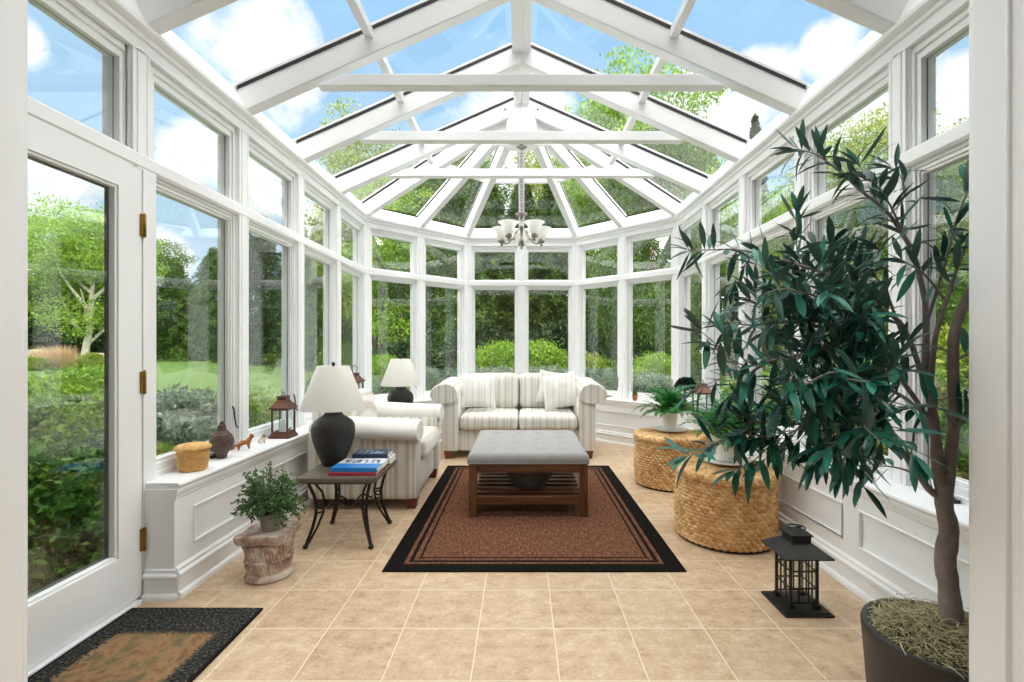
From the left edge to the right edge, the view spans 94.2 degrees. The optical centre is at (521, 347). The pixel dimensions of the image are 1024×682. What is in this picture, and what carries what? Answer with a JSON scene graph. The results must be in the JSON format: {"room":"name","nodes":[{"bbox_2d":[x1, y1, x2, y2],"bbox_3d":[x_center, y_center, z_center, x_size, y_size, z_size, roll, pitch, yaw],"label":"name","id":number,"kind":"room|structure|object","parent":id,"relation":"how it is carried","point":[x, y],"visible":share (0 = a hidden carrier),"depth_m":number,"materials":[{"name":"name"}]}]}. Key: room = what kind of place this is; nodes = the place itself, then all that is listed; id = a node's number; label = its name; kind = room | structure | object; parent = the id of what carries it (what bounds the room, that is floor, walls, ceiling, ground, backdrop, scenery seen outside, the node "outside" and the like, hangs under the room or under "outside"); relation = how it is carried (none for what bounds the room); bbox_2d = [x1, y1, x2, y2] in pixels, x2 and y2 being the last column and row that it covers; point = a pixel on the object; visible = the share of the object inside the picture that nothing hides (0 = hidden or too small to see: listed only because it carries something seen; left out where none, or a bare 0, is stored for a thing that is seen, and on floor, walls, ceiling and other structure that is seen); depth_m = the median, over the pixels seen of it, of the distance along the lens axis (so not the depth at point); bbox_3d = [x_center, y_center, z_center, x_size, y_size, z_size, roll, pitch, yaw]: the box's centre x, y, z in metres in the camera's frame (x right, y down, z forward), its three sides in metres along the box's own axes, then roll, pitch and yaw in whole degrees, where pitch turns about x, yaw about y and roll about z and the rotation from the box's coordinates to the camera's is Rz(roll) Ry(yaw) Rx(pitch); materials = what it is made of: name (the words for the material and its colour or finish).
{"room":"sunroom","nodes":[
{"label":"sunroom","id":0,"kind":"room"},
{"bbox_2d":[28,0,369,601],"bbox_3d":[-1.745,-0.048,3.333,0.350,3.116,4.266,0,0,0],"label":"wall","id":1,"kind":"structure","parent":0,"point":[191,528],"depth_m":2.60,"materials":[{"name":"white paint"}]},
{"bbox_2d":[28,0,125,143],"bbox_3d":[-1.809,-1.123,1.725,0.082,0.481,0.850,0,0,0],"label":"window","id":2,"kind":"structure","parent":1,"relation":"in","point":[65,13],"depth_m":2.05,"materials":[{"name":"white paint"}]},
{"bbox_2d":[28,114,155,676],"bbox_3d":[-1.800,0.177,1.734,0.160,2.005,1.068,0,0,0],"label":"door","id":3,"kind":"structure","parent":1,"relation":"in","point":[65,612],"depth_m":2.06,"materials":[{"name":"white paint"}]},
{"bbox_2d":[173,442,211,471],"bbox_3d":[-1.683,0.556,2.440,0.160,0.140,0.165,0,0,18],"label":"basket","id":4,"kind":"object","parent":1,"relation":"on","point":[191,456],"visible":1,"depth_m":2.39,"materials":[{"name":"beige wicker"}]},
{"bbox_2d":[150,63,238,476],"bbox_3d":[-1.791,-0.365,2.600,0.118,1.996,0.676,0,0,0],"label":"window","id":5,"kind":"structure","parent":1,"relation":"in","point":[161,83],"depth_m":2.90,"materials":[{"name":"white paint"}]},
{"bbox_2d":[209,421,234,458],"bbox_3d":[-1.700,0.522,2.700,0.124,0.208,0.129,0,0,40],"label":"vase","id":6,"kind":"object","parent":1,"relation":"on","point":[222,441],"visible":0.98,"depth_m":2.67,"materials":[{"name":"brown ceramic"}]},
{"bbox_2d":[249,139,297,443],"bbox_3d":[-1.791,-0.365,3.380,0.118,1.996,0.676,0,0,0],"label":"window","id":7,"kind":"structure","parent":1,"relation":"in","point":[256,153],"depth_m":3.68,"materials":[{"name":"white paint"}]},
{"bbox_2d":[268,392,297,438],"bbox_3d":[-1.665,0.468,3.330,0.141,0.317,0.141,0,0,0],"label":"lantern","id":8,"kind":"object","parent":1,"relation":"on","point":[283,403],"visible":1,"depth_m":3.29,"materials":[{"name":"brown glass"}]},
{"bbox_2d":[304,181,333,424],"bbox_3d":[-1.791,-0.365,4.160,0.118,1.996,0.676,0,0,0],"label":"window","id":9,"kind":"structure","parent":1,"relation":"in","point":[310,192],"depth_m":4.46,"materials":[{"name":"white paint"}]},
{"bbox_2d":[341,209,361,388],"bbox_3d":[-1.791,-0.365,4.940,0.118,1.996,0.677,0,0,0],"label":"window","id":10,"kind":"structure","parent":1,"relation":"in","point":[346,219],"depth_m":5.24,"materials":[{"name":"white paint"}]},
{"bbox_2d":[366,209,471,441],"bbox_3d":[-1.212,-0.048,5.865,0.350,3.116,1.651,0,0,45],"label":"wall","id":11,"kind":"structure","parent":0,"point":[384,220],"depth_m":5.85,"materials":[{"name":"white paint"}]},
{"bbox_2d":[370,228,416,401],"bbox_3d":[-1.521,-0.365,5.622,0.118,1.996,0.617,0,0,45],"label":"window","id":12,"kind":"structure","parent":11,"relation":"in","point":[373,232],"depth_m":5.73,"materials":[{"name":"white paint"}]},
{"bbox_2d":[425,239,462,397],"bbox_3d":[-1.012,-0.365,6.131,0.118,1.996,0.617,0,0,45],"label":"window","id":13,"kind":"structure","parent":11,"relation":"in","point":[428,242],"depth_m":6.32,"materials":[{"name":"white paint"}]},
{"bbox_2d":[136,441,866,681],"bbox_3d":[0.000,1.220,2.580,3.800,0.120,7.560,0,0,0],"label":"floor","id":14,"kind":"structure","parent":0,"point":[337,616],"depth_m":2.02,"materials":[{"name":"tile"}]},
{"bbox_2d":[28,608,262,681],"bbox_3d":[-1.430,1.154,1.655,0.580,0.012,0.900,0,0,0],"label":"doormat","id":15,"kind":"object","parent":14,"relation":"on","point":[141,644],"visible":0.95,"depth_m":1.83,"materials":[{"name":"black rubber"}]},
{"bbox_2d":[233,520,301,584],"bbox_3d":[-1.285,1.042,2.425,0.247,0.236,0.247,0,0,-2],"label":"capital","id":16,"kind":"object","parent":14,"relation":"on","point":[268,557],"visible":0.94,"depth_m":2.34,"materials":[{"name":"beige stone"}]},
{"bbox_2d":[230,461,306,531],"bbox_3d":[-1.264,0.747,2.439,0.357,0.353,0.271,0,0,0],"label":"potted shrub","id":17,"kind":"object","parent":16,"relation":"on","point":[268,502],"visible":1,"depth_m":2.38,"materials":[{"name":"green plant"}]},
{"bbox_2d":[296,458,396,548],"bbox_3d":[-1.055,0.949,2.935,0.452,0.422,0.482,0,0,0],"label":"side table","id":18,"kind":"object","parent":14,"relation":"on","point":[317,475],"visible":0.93,"depth_m":2.78,"materials":[{"name":"metal"}]},
{"bbox_2d":[299,362,365,466],"bbox_3d":[-1.190,0.414,3.010,0.392,0.647,0.392,0,0,0],"label":"table lamp","id":19,"kind":"object","parent":18,"relation":"on","point":[333,390],"visible":0.98,"depth_m":2.91,"materials":[{"name":"black ceramic"}]},
{"bbox_2d":[328,465,386,475],"bbox_3d":[-0.978,0.731,2.860,0.275,0.014,0.235,0,0,-1],"label":"hardcover book","id":20,"kind":"object","parent":18,"relation":"on","point":[329,473],"visible":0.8,"depth_m":2.74,"materials":[{"name":"paper"}]},
{"bbox_2d":[330,459,387,471],"bbox_3d":[-0.972,0.710,2.872,0.270,0.026,0.230,0,0,1],"label":"hardcover book","id":21,"kind":"object","parent":20,"relation":"on","point":[346,465],"visible":1,"depth_m":2.81,"materials":[{"name":"blue paper"}]},
{"bbox_2d":[308,389,443,508],"bbox_3d":[-1.121,0.754,3.860,0.829,0.812,1.173,0,0,0],"label":"armchair","id":22,"kind":"object","parent":14,"relation":"on","point":[412,430],"visible":0.67,"depth_m":3.38,"materials":[{"name":"fabric"}]},
{"bbox_2d":[342,389,376,416],"bbox_3d":[-1.366,0.524,3.860,0.260,0.353,0.655,0,0,0],"label":"cushion","id":23,"kind":"object","parent":22,"relation":"on","point":[370,410],"depth_m":3.89,"materials":[{"name":"fabric"}]},
{"bbox_2d":[421,426,438,458],"bbox_3d":[-1.034,0.764,3.860,0.655,0.184,0.658,0,0,0],"label":"seat cushion","id":24,"kind":"object","parent":22,"relation":"on","point":[430,439],"depth_m":3.78,"materials":[{"name":"fabric"}]},
{"bbox_2d":[430,373,606,458],"bbox_3d":[-0.029,0.727,5.366,1.854,0.867,0.909,0,0,0],"label":"sofa","id":25,"kind":"object","parent":14,"relation":"on","point":[517,408],"visible":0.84,"depth_m":4.95,"materials":[{"name":"fabric"}]},
{"bbox_2d":[461,373,496,408],"bbox_3d":[-0.470,0.479,5.225,0.419,0.389,0.186,0,0,-6],"label":"throw pillow","id":26,"kind":"object","parent":25,"relation":"on","point":[477,391],"visible":0.99,"depth_m":5.17,"materials":[{"name":"fabric"}]},
{"bbox_2d":[460,408,518,430],"bbox_3d":[-0.340,0.782,5.239,0.619,0.184,0.655,0,0,0],"label":"seat cushion","id":27,"kind":"object","parent":25,"relation":"on","point":[471,419],"depth_m":4.93,"materials":[{"name":"fabric"}]},
{"bbox_2d":[469,373,518,407],"bbox_3d":[-0.340,0.506,5.570,0.615,0.426,0.266,0,0,0],"label":"cushion","id":28,"kind":"object","parent":25,"relation":"on","point":[507,384],"depth_m":5.47,"materials":[{"name":"fabric"}]},
{"bbox_2d":[519,373,568,407],"bbox_3d":[0.280,0.508,5.569,0.614,0.420,0.269,0,0,0],"label":"cushion","id":29,"kind":"object","parent":25,"relation":"on","point":[528,382],"depth_m":5.47,"materials":[{"name":"fabric"}]},
{"bbox_2d":[519,408,577,429],"bbox_3d":[0.280,0.783,5.239,0.619,0.181,0.656,0,0,0],"label":"seat cushion","id":30,"kind":"object","parent":25,"relation":"on","point":[529,418],"depth_m":4.93,"materials":[{"name":"fabric"}]},
{"bbox_2d":[539,370,576,411],"bbox_3d":[0.420,0.474,5.203,0.472,0.448,0.188,0,0,7],"label":"throw pillow","id":31,"kind":"object","parent":25,"relation":"on","point":[560,390],"visible":0.97,"depth_m":5.15,"materials":[{"name":"fabric"}]},
{"bbox_2d":[382,465,686,571],"bbox_3d":[0.066,1.156,3.555,1.575,0.008,2.200,0,0,0],"label":"area rug","id":32,"kind":"object","parent":14,"relation":"on","point":[616,535],"visible":0.8,"depth_m":2.89,"materials":[{"name":"carpet"}]},
{"bbox_2d":[467,430,589,516],"bbox_3d":[0.045,0.934,3.695,0.830,0.436,0.950,0,0,0],"label":"tufted ottoman","id":33,"kind":"object","parent":32,"relation":"on","point":[494,454],"visible":0.99,"depth_m":3.25,"materials":[{"name":"grey fabric"}]},
{"bbox_2d":[467,430,588,462],"bbox_3d":[0.046,0.753,3.695,0.829,0.074,0.950,0,0,0],"label":"cushion","id":34,"kind":"object","parent":33,"relation":"on","point":[490,446],"depth_m":3.42,"materials":[{"name":"grey fabric"}]},
{"bbox_2d":[507,473,552,488],"bbox_3d":[0.060,0.936,3.490,0.416,0.146,0.416,0,0,0],"label":"metal bowl","id":35,"kind":"object","parent":33,"relation":"on","point":[521,480],"visible":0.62,"depth_m":3.35,"materials":[{"name":"grey metal"}]},
{"bbox_2d":[633,427,706,491],"bbox_3d":[1.265,0.939,4.075,0.608,0.443,0.608,0,0,39],"label":"woven storage basket","id":36,"kind":"object","parent":14,"relation":"on","point":[650,472],"visible":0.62,"depth_m":3.87,"materials":[{"name":"wicker"}]},
{"bbox_2d":[631,383,705,431],"bbox_3d":[1.289,0.503,4.099,0.532,0.420,0.600,0,0,-26],"label":"potted fern","id":37,"kind":"object","parent":36,"relation":"on","point":[668,401],"visible":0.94,"depth_m":4.03,"materials":[{"name":"green plant"}]},
{"bbox_2d":[673,455,779,553],"bbox_3d":[1.255,0.939,2.945,0.608,0.443,0.608,0,0,3],"label":"woven storage basket","id":38,"kind":"object","parent":14,"relation":"on","point":[707,516],"visible":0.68,"depth_m":2.70,"materials":[{"name":"wicker"}]},
{"bbox_2d":[677,388,776,465],"bbox_3d":[1.261,0.485,2.944,0.606,0.457,0.573,0,0,-27],"label":"potted fern","id":39,"kind":"object","parent":38,"relation":"on","point":[722,455],"visible":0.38,"depth_m":2.91,"materials":[{"name":"green plant"}]},
{"bbox_2d":[714,436,733,461],"bbox_3d":[1.270,0.627,2.955,0.140,0.139,0.140,0,0,0],"label":"plant pot","id":40,"kind":"object","parent":39,"relation":"attached to","point":[722,456],"depth_m":2.91,"materials":[{"name":"white ceramic"}]},
{"bbox_2d":[761,523,834,617],"bbox_3d":[1.238,0.981,2.145,0.212,0.358,0.212,0,0,0],"label":"lantern","id":41,"kind":"object","parent":14,"relation":"on","point":[794,544],"visible":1,"depth_m":2.10,"materials":[{"name":"black metal"}]},
{"bbox_2d":[654,119,968,681],"bbox_3d":[1.000,0.184,1.544,1.182,1.952,0.775,0,0,-20],"label":"tree","id":42,"kind":"object","parent":14,"relation":"on","point":[905,640],"visible":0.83,"depth_m":1.47,"materials":[{"name":"green plant"}]},
{"bbox_3d":[-1.210,0.949,4.840,0.452,0.422,0.482,0,0,0],"label":"side table","id":43,"kind":"object","parent":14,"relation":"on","visible":0},
{"bbox_2d":[381,356,419,402],"bbox_3d":[-1.235,0.414,4.860,0.392,0.647,0.392,0,0,-34],"label":"table lamp","id":44,"kind":"object","parent":43,"relation":"on","point":[400,374],"visible":0.83,"depth_m":4.75,"materials":[{"name":"fabric"}]},
{"bbox_2d":[0,0,1023,681],"bbox_3d":[0.000,-1.440,-1.433,18.000,6.000,5.335,0,0,0],"label":"wall","id":45,"kind":"structure","parent":0,"point":[996,27],"depth_m":1.16,"materials":[{"name":"white paint"}]},
{"bbox_2d":[136,0,906,235],"bbox_3d":[0.000,-1.946,3.812,3.626,0.987,5.223,0,0,0],"label":"ceiling","id":46,"kind":"structure","parent":0,"point":[521,117],"depth_m":3.72,"materials":[{"name":"white paint"}]},
{"bbox_2d":[492,144,550,248],"bbox_3d":[0.019,-1.468,4.616,0.566,0.985,0.585,0,0,-18],"label":"chandelier","id":47,"kind":"object","parent":46,"relation":"hanging from","point":[507,228],"visible":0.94,"depth_m":4.59,"materials":[{"name":"white glass"}]},
{"bbox_2d":[467,228,579,376],"bbox_3d":[0.030,-0.048,6.355,1.651,3.116,0.350,0,0,0],"label":"wall","id":48,"kind":"structure","parent":0,"point":[480,236],"depth_m":6.35,"materials":[{"name":"white paint"}]},
{"bbox_2d":[472,246,516,374],"bbox_3d":[-0.360,-0.365,6.401,0.617,1.996,0.118,0,0,0],"label":"window","id":49,"kind":"structure","parent":48,"relation":"in","point":[475,249],"depth_m":6.39,"materials":[{"name":"white paint"}]},
{"bbox_2d":[526,246,570,372],"bbox_3d":[0.360,-0.365,6.401,0.617,1.996,0.118,0,0,0],"label":"window","id":50,"kind":"structure","parent":48,"relation":"in","point":[529,249],"depth_m":6.39,"materials":[{"name":"white paint"}]},
{"bbox_2d":[575,209,689,446],"bbox_3d":[1.255,-0.048,5.822,1.651,3.116,0.350,0,0,45],"label":"wall","id":51,"kind":"structure","parent":0,"point":[615,422],"depth_m":5.70,"materials":[{"name":"white paint"}]},
{"bbox_2d":[580,239,617,397],"bbox_3d":[1.012,-0.365,6.131,0.118,1.996,0.617,0,0,-45],"label":"window","id":52,"kind":"structure","parent":51,"relation":"in","point":[614,242],"depth_m":6.31,"materials":[{"name":"white paint"}]},
{"bbox_2d":[627,228,672,401],"bbox_3d":[1.521,-0.365,5.622,0.118,1.996,0.617,0,0,-45],"label":"window","id":53,"kind":"structure","parent":51,"relation":"in","point":[667,232],"depth_m":5.78,"materials":[{"name":"white paint"}]},
{"bbox_2d":[674,0,968,611],"bbox_3d":[1.745,-0.048,3.128,0.350,3.116,4.555,0,0,0],"label":"wall","id":54,"kind":"structure","parent":0,"point":[876,557],"depth_m":2.25,"materials":[{"name":"white paint"}]},
{"bbox_2d":[681,209,701,409],"bbox_3d":[1.791,-0.365,4.940,0.118,1.996,0.677,0,0,0],"label":"window","id":55,"kind":"structure","parent":54,"relation":"in","point":[694,220],"depth_m":5.24,"materials":[{"name":"white paint"}]},
{"bbox_2d":[707,181,738,410],"bbox_3d":[1.791,-0.365,4.160,0.118,1.996,0.676,0,0,0],"label":"window","id":56,"kind":"structure","parent":54,"relation":"in","point":[732,192],"depth_m":4.46,"materials":[{"name":"white paint"}]},
{"bbox_2d":[747,139,793,442],"bbox_3d":[1.791,-0.365,3.380,0.118,1.996,0.676,0,0,0],"label":"window","id":57,"kind":"structure","parent":54,"relation":"in","point":[772,163],"depth_m":3.68,"materials":[{"name":"white paint"}]},
{"bbox_2d":[808,67,887,476],"bbox_3d":[1.791,-0.365,2.600,0.118,1.996,0.676,0,0,0],"label":"window","id":58,"kind":"structure","parent":54,"relation":"in","point":[877,86],"depth_m":2.70,"materials":[{"name":"white paint"}]},
{"bbox_2d":[910,5,968,505],"bbox_3d":[1.791,-0.365,1.820,0.118,1.996,0.676,0,0,0],"label":"window","id":59,"kind":"structure","parent":54,"relation":"in","point":[924,54],"depth_m":2.12,"materials":[{"name":"white paint"}]},
{"label":"outside","id":60,"kind":"structure","parent":0,"visible":0},
{"bbox_2d":[46,547,75,572],"bbox_3d":[-0.300,1.390,5.850,9.400,0.080,11.300,0,0,0],"label":"ground","id":61,"kind":"structure","parent":60,"point":[66,561],"depth_m":3.00,"materials":[{"name":"brown soil"}]},
{"bbox_2d":[28,507,58,594],"bbox_3d":[-2.546,1.000,1.872,1.088,1.066,1.036,0,0,18],"label":"shrub","id":62,"kind":"object","parent":61,"relation":"on","point":[34,560],"visible":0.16,"depth_m":2.20,"materials":[{"name":"green plant"}]},
{"bbox_2d":[28,441,103,587],"bbox_3d":[-2.577,1.000,2.513,1.030,1.066,0.981,0,0,-45],"label":"shrub","id":63,"kind":"object","parent":61,"relation":"on","point":[46,505],"visible":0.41,"depth_m":2.46,"materials":[{"name":"green plant"}]},
{"bbox_2d":[28,380,103,522],"bbox_3d":[-3.738,0.915,3.873,1.330,1.342,1.408,0,0,22],"label":"shrub","id":64,"kind":"object","parent":61,"relation":"on","point":[68,405],"visible":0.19,"depth_m":3.64,"materials":[{"name":"green plant"}]},
{"bbox_2d":[28,362,167,441],"bbox_3d":[-4.765,0.872,5.226,1.551,1.462,1.643,0,0,-35],"label":"shrub","id":65,"kind":"object","parent":61,"relation":"on","point":[87,375],"visible":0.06,"depth_m":4.98,"materials":[{"name":"green plant"}]},
{"bbox_2d":[67,440,175,570],"bbox_3d":[-2.353,1.054,2.995,0.776,0.959,0.821,0,0,-18],"label":"shrub","id":66,"kind":"object","parent":61,"relation":"on","point":[91,487],"visible":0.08,"depth_m":2.72,"materials":[{"name":"green plant"}]},
{"bbox_2d":[58,413,213,497],"bbox_3d":[-2.597,1.005,3.358,1.002,1.097,1.030,0,0,-11],"label":"shrub","id":67,"kind":"object","parent":61,"relation":"on","point":[179,433],"visible":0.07,"depth_m":3.34,"materials":[{"name":"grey plant"}]},
{"bbox_2d":[87,382,216,452],"bbox_3d":[-3.159,0.945,4.355,1.258,1.264,1.225,0,0,-7],"label":"shrub","id":68,"kind":"object","parent":61,"relation":"on","point":[201,405],"visible":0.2,"depth_m":4.24,"materials":[{"name":"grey plant"}]},
{"bbox_2d":[209,385,280,430],"bbox_3d":[-2.767,0.976,4.889,1.115,1.175,1.053,0,0,-37],"label":"shrub","id":69,"kind":"object","parent":61,"relation":"on","point":[259,406],"visible":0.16,"depth_m":4.74,"materials":[{"name":"green plant"}]},
{"bbox_2d":[475,339,531,372],"bbox_3d":[-0.434,0.729,9.631,1.607,1.860,1.701,0,0,-6],"label":"shrub","id":70,"kind":"object","parent":61,"relation":"on","point":[498,354],"visible":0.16,"depth_m":9.23,"materials":[{"name":"green plant"}]},
{"bbox_2d":[426,364,616,390],"bbox_3d":[0.050,0.911,7.502,3.357,1.344,0.729,0,0,0],"label":"clipped hedge","id":71,"kind":"object","parent":61,"relation":"on","point":[448,374],"visible":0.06,"depth_m":7.45,"materials":[{"name":"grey plant"}]},
{"bbox_2d":[529,337,567,372],"bbox_3d":[0.309,0.718,9.808,1.760,1.888,1.662,0,0,9],"label":"shrub","id":72,"kind":"object","parent":61,"relation":"on","point":[542,355],"visible":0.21,"depth_m":9.43,"materials":[{"name":"green plant"}]},
{"bbox_2d":[633,369,670,393],"bbox_3d":[1.970,0.947,7.207,0.972,1.257,0.946,0,0,28],"label":"shrub","id":73,"kind":"object","parent":61,"relation":"on","point":[640,383],"visible":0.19,"depth_m":7.06,"materials":[{"name":"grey plant"}]},
{"bbox_2d":[633,349,691,389],"bbox_3d":[2.419,0.822,8.623,1.219,1.600,1.291,0,0,11],"label":"shrub","id":74,"kind":"object","parent":61,"relation":"on","point":[660,363],"visible":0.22,"depth_m":8.37,"materials":[{"name":"green plant"}]},
{"bbox_2d":[937,406,968,479],"bbox_3d":[2.728,0.900,2.592,1.090,1.333,1.145,0,0,-12],"label":"shrub","id":75,"kind":"object","parent":61,"relation":"on","point":[963,450],"visible":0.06,"depth_m":2.72,"materials":[{"name":"green plant"}]},
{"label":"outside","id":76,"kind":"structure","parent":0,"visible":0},
{"bbox_2d":[28,357,944,427],"bbox_3d":[0.000,1.070,20.000,120.000,0.620,90.000,0,0,0],"label":"lawn","id":77,"kind":"structure","parent":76,"point":[194,374],"depth_m":17.83,"materials":[{"name":"green plant"}]},
{"bbox_2d":[28,329,76,352],"bbox_3d":[-26.199,-0.015,26.964,3.731,2.174,3.915,0,0,-7],"label":"shrub","id":78,"kind":"object","parent":77,"relation":"on","point":[46,338],"visible":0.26,"depth_m":25.98,"materials":[{"name":"green plant"}]},
{"bbox_2d":[28,192,177,354],"bbox_3d":[-21.958,-3.257,24.183,6.708,8.841,6.299,0,0,22],"label":"leafy tree","id":79,"kind":"object","parent":77,"relation":"on","point":[87,268],"visible":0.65,"depth_m":22.88,"materials":[{"name":"green plant"}]},
{"bbox_2d":[92,239,199,331],"bbox_3d":[-23.235,-2.818,28.876,6.464,7.866,5.465,0,0,29],"label":"leafy tree","id":80,"kind":"object","parent":77,"relation":"on","point":[181,256],"visible":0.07,"depth_m":29.08,"materials":[{"name":"green plant"}]},
{"bbox_2d":[156,261,216,361],"bbox_3d":[-19.804,-1.627,26.965,5.615,6.578,6.148,0,0,19],"label":"tree","id":81,"kind":"object","parent":77,"relation":"on","point":[177,275],"visible":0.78,"depth_m":26.63,"materials":[{"name":"green plant"}]},
{"bbox_2d":[157,246,257,360],"bbox_3d":[-18.821,-2.150,28.797,5.918,8.000,6.480,0,0,-39],"label":"tree","id":82,"kind":"object","parent":77,"relation":"on","point":[208,263],"visible":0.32,"depth_m":28.38,"materials":[{"name":"green plant"}]},
{"bbox_2d":[202,213,280,363],"bbox_3d":[-13.696,-2.925,25.116,5.271,8.189,5.691,0,0,-32],"label":"fir tree","id":83,"kind":"object","parent":77,"relation":"on","point":[265,259],"visible":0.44,"depth_m":24.48,"materials":[{"name":"green plant"}]},
{"bbox_2d":[249,223,342,367],"bbox_3d":[-11.270,-2.611,23.963,4.617,7.641,4.277,0,0,-22],"label":"fir tree","id":84,"kind":"object","parent":77,"relation":"on","point":[270,359],"visible":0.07,"depth_m":23.08,"materials":[{"name":"green plant"}]},
{"bbox_2d":[268,214,372,371],"bbox_3d":[-8.870,-2.235,21.915,5.488,8.809,5.012,0,0,-35],"label":"tree","id":85,"kind":"object","parent":77,"relation":"on","point":[311,332],"visible":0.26,"depth_m":21.38,"materials":[{"name":"green plant"}]},
{"bbox_2d":[304,94,450,355],"bbox_3d":[-6.469,-4.448,20.921,6.026,12.074,6.647,0,0,24],"label":"leafy tree","id":86,"kind":"object","parent":77,"relation":"on","point":[357,146],"visible":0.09,"depth_m":19.83,"materials":[{"name":"green plant"}]},
{"bbox_2d":[341,176,462,347],"bbox_3d":[-4.228,-2.408,17.107,4.958,8.072,4.656,0,0,39],"label":"leafy tree","id":87,"kind":"object","parent":77,"relation":"on","point":[391,255],"visible":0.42,"depth_m":16.39,"materials":[{"name":"green plant"}]},
{"bbox_2d":[372,338,441,390],"bbox_3d":[-3.192,0.675,12.979,2.098,1.953,2.202,0,0,-12],"label":"shrub","id":88,"kind":"object","parent":77,"relation":"on","point":[402,350],"visible":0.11,"depth_m":12.67,"materials":[{"name":"green plant"}]},
{"bbox_2d":[345,150,525,349],"bbox_3d":[-3.123,-3.032,17.813,6.646,9.364,5.619,0,0,6],"label":"leafy tree","id":89,"kind":"object","parent":77,"relation":"on","point":[461,199],"visible":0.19,"depth_m":16.98,"materials":[{"name":"green plant"}]},
{"bbox_2d":[439,319,513,377],"bbox_3d":[-1.169,0.440,13.472,2.692,2.595,2.565,0,0,38],"label":"shrub","id":90,"kind":"object","parent":77,"relation":"on","point":[484,332],"visible":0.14,"depth_m":12.91,"materials":[{"name":"green plant"}]},
{"bbox_2d":[428,164,547,379],"bbox_3d":[-1.203,-1.644,14.906,4.669,8.206,5.112,0,0,-4],"label":"tree","id":91,"kind":"object","parent":77,"relation":"on","point":[494,207],"visible":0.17,"depth_m":14.63,"materials":[{"name":"green plant"}]},
{"bbox_2d":[28,222,966,358],"bbox_3d":[0.021,-8.427,17.190,91.378,19.872,57.230,0,0,0],"label":"trees","id":92,"kind":"object","parent":77,"relation":"on","point":[33,329],"visible":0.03,"depth_m":28.01,"materials":[{"name":"green plant"}]},
{"bbox_2d":[495,184,559,345],"bbox_3d":[-0.070,-2.414,19.836,5.025,9.812,5.502,0,0,-33],"label":"tree","id":93,"kind":"object","parent":77,"relation":"on","point":[529,201],"visible":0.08,"depth_m":19.69,"materials":[{"name":"green plant"}]},
{"bbox_2d":[503,182,605,362],"bbox_3d":[1.108,-1.649,15.347,5.098,8.183,4.656,0,0,0],"label":"tree","id":94,"kind":"object","parent":77,"relation":"on","point":[549,211],"visible":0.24,"depth_m":15.11,"materials":[{"name":"green plant"}]},
{"bbox_2d":[505,151,609,323],"bbox_3d":[1.932,-4.845,24.961,6.966,12.653,6.316,0,0,-31],"label":"leafy tree","id":95,"kind":"object","parent":77,"relation":"on","point":[537,191],"visible":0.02,"depth_m":24.32,"materials":[{"name":"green plant"}]},
{"bbox_2d":[529,318,604,367],"bbox_3d":[1.120,0.440,13.491,2.692,2.595,2.565,0,0,-20],"label":"shrub","id":96,"kind":"object","parent":77,"relation":"on","point":[559,332],"visible":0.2,"depth_m":13.07,"materials":[{"name":"green plant"}]},
{"bbox_2d":[558,166,663,348],"bbox_3d":[3.071,-2.785,18.099,4.799,8.840,5.110,0,0,32],"label":"leafy tree","id":97,"kind":"object","parent":77,"relation":"on","point":[594,264],"visible":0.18,"depth_m":17.64,"materials":[{"name":"green plant"}]},
{"bbox_2d":[597,333,657,366],"bbox_3d":[2.910,0.614,12.976,2.098,2.123,2.202,0,0,-41],"label":"shrub","id":98,"kind":"object","parent":77,"relation":"on","point":[610,348],"visible":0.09,"depth_m":12.56,"materials":[{"name":"green plant"}]},
{"bbox_2d":[556,39,738,339],"bbox_3d":[4.919,-5.164,18.904,6.979,13.898,7.432,0,0,-31],"label":"leafy tree","id":99,"kind":"object","parent":77,"relation":"on","point":[615,120],"visible":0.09,"depth_m":18.11,"materials":[{"name":"green plant"}]},
{"bbox_2d":[585,111,718,353],"bbox_3d":[3.578,-2.466,13.460,3.292,8.406,3.893,0,0,-44],"label":"leafy tree","id":100,"kind":"object","parent":77,"relation":"on","point":[649,296],"visible":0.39,"depth_m":12.98,"materials":[{"name":"green plant"}]},
{"bbox_2d":[654,150,783,379],"bbox_3d":[7.515,-2.897,18.852,6.189,11.037,5.652,0,0,-17],"label":"tree","id":101,"kind":"object","parent":77,"relation":"on","point":[695,365],"visible":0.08,"depth_m":18.09,"materials":[{"name":"green plant"}]},
{"bbox_2d":[720,184,793,372],"bbox_3d":[8.578,-2.070,17.099,3.888,7.162,4.140,0,0,43],"label":"leafy tree","id":102,"kind":"object","parent":77,"relation":"on","point":[736,222],"visible":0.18,"depth_m":16.86,"materials":[{"name":"green plant"}]},
{"bbox_2d":[762,100,968,341],"bbox_3d":[10.485,-3.040,14.959,5.805,9.304,5.263,0,0,23],"label":"leafy tree","id":103,"kind":"object","parent":77,"relation":"on","point":[855,148],"visible":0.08,"depth_m":14.15,"materials":[{"name":"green plant"}]},
{"bbox_2d":[826,150,968,353],"bbox_3d":[10.334,-1.998,13.026,3.614,7.153,4.275,0,0,-15],"label":"leafy tree","id":104,"kind":"object","parent":77,"relation":"on","point":[944,185],"visible":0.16,"depth_m":12.28,"materials":[{"name":"green plant"}]},
{"bbox_2d":[936,110,968,349],"bbox_3d":[13.266,-2.856,13.934,4.374,8.764,4.825,0,0,-21],"label":"leafy tree","id":105,"kind":"object","parent":77,"relation":"on","point":[966,218],"visible":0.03,"depth_m":13.62,"materials":[{"name":"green plant"}]},
{"bbox_2d":[936,322,968,437],"bbox_3d":[6.186,0.643,6.422,2.374,2.097,2.221,0,0,27],"label":"shrub","id":106,"kind":"object","parent":77,"relation":"on","point":[941,388],"visible":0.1,"depth_m":6.14,"materials":[{"name":"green plant"}]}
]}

